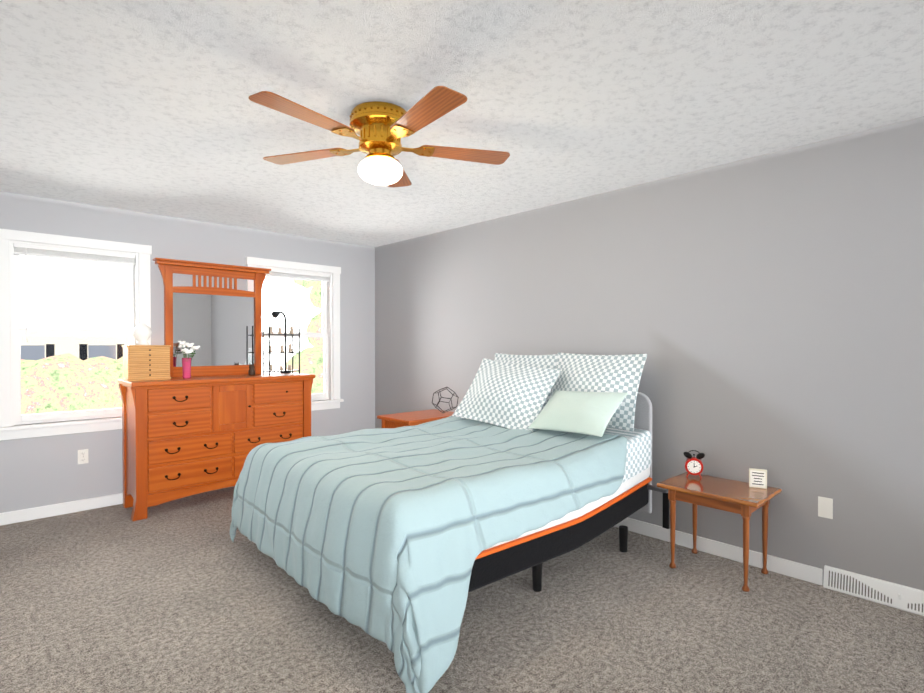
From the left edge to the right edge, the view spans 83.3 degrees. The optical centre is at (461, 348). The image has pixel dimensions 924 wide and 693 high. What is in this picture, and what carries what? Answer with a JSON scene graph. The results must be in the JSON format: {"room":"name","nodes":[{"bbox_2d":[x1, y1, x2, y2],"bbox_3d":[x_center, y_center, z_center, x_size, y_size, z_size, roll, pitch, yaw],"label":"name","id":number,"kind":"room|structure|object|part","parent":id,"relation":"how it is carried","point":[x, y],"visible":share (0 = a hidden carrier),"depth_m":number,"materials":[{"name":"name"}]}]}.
{"room":"bedroom","nodes":[
{"label":"bedroom","id":0,"kind":"room"},
{"bbox_2d":[0,191,374,512],"bbox_3d":[-2.495,0.061,4.720,4.250,2.440,0.150,-1,1,-43],"label":"wall","id":1,"kind":"structure","parent":0,"point":[41,471],"depth_m":4.49,"materials":[{"name":"grey paint"}]},
{"bbox_2d":[0,493,122,525],"bbox_3d":[-2.439,1.237,4.672,3.950,0.090,0.014,-1,1,-43],"label":"baseboard","id":2,"kind":"structure","parent":1,"relation":"attached to","point":[17,516],"depth_m":4.02,"materials":[{"name":"white"}]},
{"bbox_2d":[0,229,151,440],"bbox_3d":[-3.064,-0.106,4.148,1.040,1.542,0.200,-1,1,-43],"label":"window","id":3,"kind":"structure","parent":1,"relation":"in","point":[76,336],"depth_m":4.00,"materials":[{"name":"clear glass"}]},
{"bbox_3d":[-3.090,-0.118,4.175,0.784,1.334,0.065,-1,1,-43],"label":"left window sash","id":4,"kind":"part","parent":3,"relation":"part of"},
{"bbox_2d":[13,243,134,341],"bbox_3d":[-3.045,-0.420,4.125,0.776,0.730,0.046,-1,1,-43],"label":"window blind","id":5,"kind":"object","parent":3,"relation":"attached to","point":[25,250],"visible":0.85,"depth_m":4.06,"materials":[{"name":"white plastic"}]},
{"bbox_2d":[78,449,88,463],"bbox_3d":[-3.012,0.857,4.131,0.070,0.114,0.009,-1,1,-43],"label":"outlet","id":6,"kind":"object","parent":1,"relation":"attached to","point":[82,459],"visible":1,"depth_m":4.13,"materials":[{"name":"white plastic"}]},
{"bbox_2d":[246,257,343,410],"bbox_3d":[-1.743,-0.118,5.393,1.050,1.542,0.200,-1,1,-43],"label":"window","id":7,"kind":"structure","parent":1,"relation":"in","point":[298,327],"depth_m":5.63,"materials":[{"name":"clear glass"}]},
{"bbox_3d":[-1.769,-0.131,5.420,0.794,1.334,0.065,-1,1,-43],"label":"right window sash","id":8,"kind":"part","parent":7,"relation":"part of","materials":[{"name":"glass"}]},
{"bbox_2d":[264,269,329,311],"bbox_3d":[-1.724,-0.582,5.368,0.786,0.430,0.046,-1,1,-43],"label":"window blind","id":9,"kind":"object","parent":7,"relation":"attached to","point":[298,275],"visible":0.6,"depth_m":5.38,"materials":[{"name":"white"}]},
{"bbox_2d":[0,486,923,692],"bbox_3d":[-0.403,1.363,2.513,4.250,0.120,6.250,-1,1,-43],"label":"floor","id":10,"kind":"structure","parent":0,"point":[184,595],"depth_m":2.45,"materials":[{"name":"carpet"}]},
{"bbox_2d":[118,258,315,520],"bbox_3d":[-2.081,0.263,4.538,1.480,2.041,0.514,-1,1,-43],"label":"dresser","id":11,"kind":"object","parent":10,"relation":"on","point":[215,419],"visible":0.9,"depth_m":4.41,"materials":[{"name":"brown wood"}]},
{"bbox_2d":[122,321,170,380],"bbox_3d":[-2.518,0.013,4.153,0.306,0.468,0.210,-1,1,-43],"label":"jewelry box","id":12,"kind":"object","parent":11,"relation":"on","point":[143,359],"visible":1,"depth_m":4.08,"materials":[{"name":"beige wood"}]},
{"bbox_2d":[178,341,199,377],"bbox_3d":[-2.282,0.089,4.324,0.168,0.312,0.196,-1,1,-43],"label":"flower vase","id":13,"kind":"object","parent":11,"relation":"on","point":[186,365],"visible":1,"depth_m":4.29,"materials":[{"name":"pink glass"}]},
{"bbox_2d":[152,258,270,377],"bbox_3d":[-2.209,-0.259,4.668,0.980,1.001,0.098,-1,1,-43],"label":"mirror","id":14,"kind":"object","parent":11,"relation":"on","point":[226,323],"depth_m":4.66,"materials":[{"name":"brown wood"}]},
{"bbox_2d":[248,363,254,375],"bbox_3d":[-1.908,0.185,4.718,0.060,0.112,0.060,-1,1,-43],"label":"figurine","id":15,"kind":"object","parent":11,"relation":"on","point":[251,371],"visible":1,"depth_m":4.70,"materials":[{"name":"brown"}]},
{"bbox_2d":[262,325,299,374],"bbox_3d":[-1.701,0.008,4.897,0.303,0.462,0.153,-1,1,-43],"label":"stand","id":16,"kind":"object","parent":11,"relation":"on","point":[290,348],"visible":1,"depth_m":4.88,"materials":[{"name":"black metal"}]},
{"bbox_3d":[-1.701,0.034,4.898,0.282,0.344,0.132,-1,1,-43],"label":"glass","id":17,"kind":"part","parent":16,"relation":"part of","materials":[{"name":"clear glass"}]},
{"bbox_2d":[272,311,290,372],"bbox_3d":[-1.747,-0.062,5.025,0.214,0.600,0.165,-1,1,-43],"label":"desk lamp","id":18,"kind":"object","parent":11,"relation":"on","point":[275,314],"visible":0.77,"depth_m":5.08,"materials":[{"name":"black"}]},
{"bbox_2d":[377,409,453,427],"bbox_3d":[-0.364,0.943,4.793,0.680,0.675,0.480,-1,1,-43],"label":"side table","id":19,"kind":"object","parent":10,"relation":"on","point":[412,418],"visible":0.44,"depth_m":4.66,"materials":[{"name":"brown wood"}]},
{"bbox_2d":[432,387,458,412],"bbox_3d":[-0.157,0.478,4.846,0.243,0.255,0.245,-1,1,-43],"label":"terrarium","id":20,"kind":"object","parent":19,"relation":"on","point":[444,397],"visible":1,"depth_m":4.83,"materials":[{"name":"black metal"}]},
{"bbox_2d":[230,352,668,692],"bbox_3d":[-0.029,0.664,3.293,2.202,1.263,2.096,0,1,-40],"label":"bed","id":21,"kind":"object","parent":10,"relation":"on","point":[402,542],"visible":1,"depth_m":2.66,"materials":[{"name":"blue fabric"}]},
{"bbox_2d":[452,358,561,430],"bbox_3d":[0.319,0.332,3.857,0.800,0.580,0.171,7,-31,43],"label":"pillow","id":22,"kind":"object","parent":21,"relation":"on","point":[503,396],"depth_m":3.76,"materials":[{"name":"white fabric"}]},
{"bbox_2d":[494,353,558,411],"bbox_3d":[0.458,0.276,4.129,0.178,0.520,0.740,19,-11,-38],"label":"pillow","id":23,"kind":"object","parent":21,"relation":"on","point":[543,361],"depth_m":4.04,"materials":[{"name":"white fabric"}]},
{"bbox_3d":[0.002,0.752,3.364,1.975,0.415,1.520,0,1,-40],"label":"mattress","id":24,"kind":"part","parent":21,"relation":"part of","materials":[{"name":"white"}]},
{"bbox_2d":[528,390,627,436],"bbox_3d":[0.745,0.406,3.393,0.640,0.160,0.400,-3,38,51],"label":"pillow","id":25,"kind":"object","parent":21,"relation":"on","point":[589,412],"depth_m":3.33,"materials":[{"name":"green fabric"}]},
{"bbox_2d":[550,352,646,431],"bbox_3d":[0.898,0.273,3.584,0.178,0.540,0.780,23,-14,-38],"label":"pillow","id":26,"kind":"object","parent":21,"relation":"on","point":[621,374],"depth_m":3.47,"materials":[{"name":"fabric"}]},
{"bbox_3d":[0.782,0.688,4.012,0.036,0.800,1.480,0,1,-40],"label":"headboard","id":27,"kind":"part","parent":21,"relation":"part of","materials":[{"name":"grey"}]},
{"bbox_2d":[657,472,781,591],"bbox_3d":[1.492,1.048,3.032,0.415,0.500,0.550,-1,1,-43],"label":"nightstand","id":28,"kind":"object","parent":10,"relation":"on","point":[744,500],"visible":0.98,"depth_m":2.97,"materials":[{"name":"orange wood"}]},
{"bbox_2d":[683,450,704,477],"bbox_3d":[1.436,0.712,3.216,0.123,0.170,0.056,0,1,23],"label":"alarm clock","id":29,"kind":"object","parent":28,"relation":"on","point":[693,465],"visible":1,"depth_m":3.20,"materials":[{"name":"red metal"}]},
{"bbox_2d":[749,468,766,488],"bbox_3d":[1.697,0.744,2.981,0.090,0.108,0.022,0,1,29],"label":"sign","id":30,"kind":"object","parent":28,"relation":"on","point":[757,478],"visible":1,"depth_m":2.97,"materials":[{"name":"white paper"}]},
{"bbox_2d":[0,0,923,246],"bbox_3d":[-0.403,-1.196,2.488,4.250,0.120,6.250,-1,1,-43],"label":"ceiling","id":31,"kind":"structure","parent":0,"point":[146,106],"depth_m":2.32,"materials":[{"name":"white paint"}]},
{"bbox_2d":[248,86,509,186],"bbox_3d":[-0.396,-0.968,2.484,1.258,0.338,1.258,-1,1,-43],"label":"ceiling fan","id":32,"kind":"object","parent":31,"relation":"hanging from","point":[381,129],"visible":1,"depth_m":2.42,"materials":[{"name":"brown wood"}]},
{"bbox_3d":[-0.652,-0.981,2.185,0.148,0.006,0.470,7,5,37],"label":"blade","id":33,"kind":"part","parent":32,"relation":"part of","materials":[{"name":"brown wood"}]},
{"label":"blade","id":34,"kind":"part","parent":32,"relation":"part of","materials":[{"name":"brown wood"}]},
{"bbox_3d":[-0.395,-0.862,2.519,0.216,0.125,0.216,-1,1,-43],"label":"globe","id":35,"kind":"part","parent":32,"relation":"part of","materials":[{"name":"white glass"}]},
{"bbox_3d":[-0.383,-0.989,2.938,0.148,0.006,0.470,-5,0,2],"label":"blade","id":36,"kind":"part","parent":32,"relation":"part of","materials":[{"name":"brown wood"}]},
{"bbox_3d":[-0.158,-0.981,2.171,0.148,0.006,0.470,6,-3,-34],"label":"blade","id":37,"kind":"part","parent":32,"relation":"part of","materials":[{"name":"brown wood"}]},
{"bbox_3d":[0.008,-0.986,2.636,0.470,0.006,0.148,0,-4,-16],"label":"blade","id":38,"kind":"part","parent":32,"relation":"part of","materials":[{"name":"brown wood"}]},
{"bbox_2d":[375,116,923,590],"bbox_3d":[1.140,0.070,3.852,0.150,2.440,6.100,-1,1,-43],"label":"wall","id":39,"kind":"structure","parent":0,"point":[765,312],"depth_m":3.14,"materials":[{"name":"paint"}]},
{"bbox_2d":[614,517,822,584],"bbox_3d":[1.034,1.245,3.857,0.014,0.090,5.936,-1,1,-43],"label":"baseboard","id":40,"kind":"structure","parent":39,"relation":"attached to","point":[804,572],"depth_m":3.20,"materials":[{"name":"white"}]},
{"bbox_2d":[818,496,832,518],"bbox_3d":[1.994,0.870,2.850,0.009,0.114,0.070,-1,1,-43],"label":"outlet","id":41,"kind":"object","parent":39,"relation":"attached to","point":[825,507],"visible":1,"depth_m":2.85,"materials":[{"name":"white plastic"}]},
{"bbox_2d":[823,565,923,615],"bbox_3d":[2.198,1.246,2.607,0.034,0.114,0.640,-1,1,-43],"label":"air vent","id":42,"kind":"object","parent":39,"relation":"in","point":[895,595],"visible":1,"depth_m":2.67,"materials":[{"name":"white metal"}]},
{"label":"outside","id":43,"kind":"structure","parent":0,"visible":0},
{"bbox_2d":[20,255,321,372],"bbox_3d":[-8.652,-1.284,11.203,28.000,13.000,0.050,-1,1,-43],"label":"sky","id":44,"kind":"structure","parent":43,"point":[70,272],"depth_m":11.61,"materials":[{"name":"white"}]},
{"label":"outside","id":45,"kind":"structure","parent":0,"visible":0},
{"bbox_2d":[21,336,127,359],"bbox_3d":[-7.287,2.097,10.152,4.300,4.660,2.600,-1,1,-43],"label":"house","id":46,"kind":"structure","parent":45,"point":[78,340],"depth_m":8.91,"materials":[{"name":"white"}]},
{"bbox_2d":[21,335,68,335],"bbox_3d":[-7.321,-0.268,10.165,4.900,0.070,3.100,-1,1,-43],"label":"roof","id":47,"kind":"structure","parent":46,"relation":"on","point":[45,335],"depth_m":8.52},
{"bbox_2d":[21,345,115,359],"bbox_3d":[-6.727,0.200,8.854,1.400,0.520,0.030,-1,1,-43],"label":"house window","id":48,"kind":"structure","parent":46,"relation":"attached to","point":[104,350],"depth_m":9.05,"materials":[{"name":"grey glass"}]},
{"bbox_2d":[46,344,123,359],"bbox_3d":[-6.720,0.200,8.847,1.660,0.560,0.030,-1,1,-43],"label":"shutter","id":49,"kind":"object","parent":48,"relation":"attached to","point":[50,351],"depth_m":8.98,"materials":[{"name":"black"}]},
{"bbox_2d":[21,279,323,414],"bbox_3d":[-3.926,0.079,7.486,5.839,3.108,1.603,-1,1,-43],"label":"foliage","id":50,"kind":"object","parent":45,"point":[53,391],"depth_m":6.20,"materials":[{"name":"green plant"}]}
]}

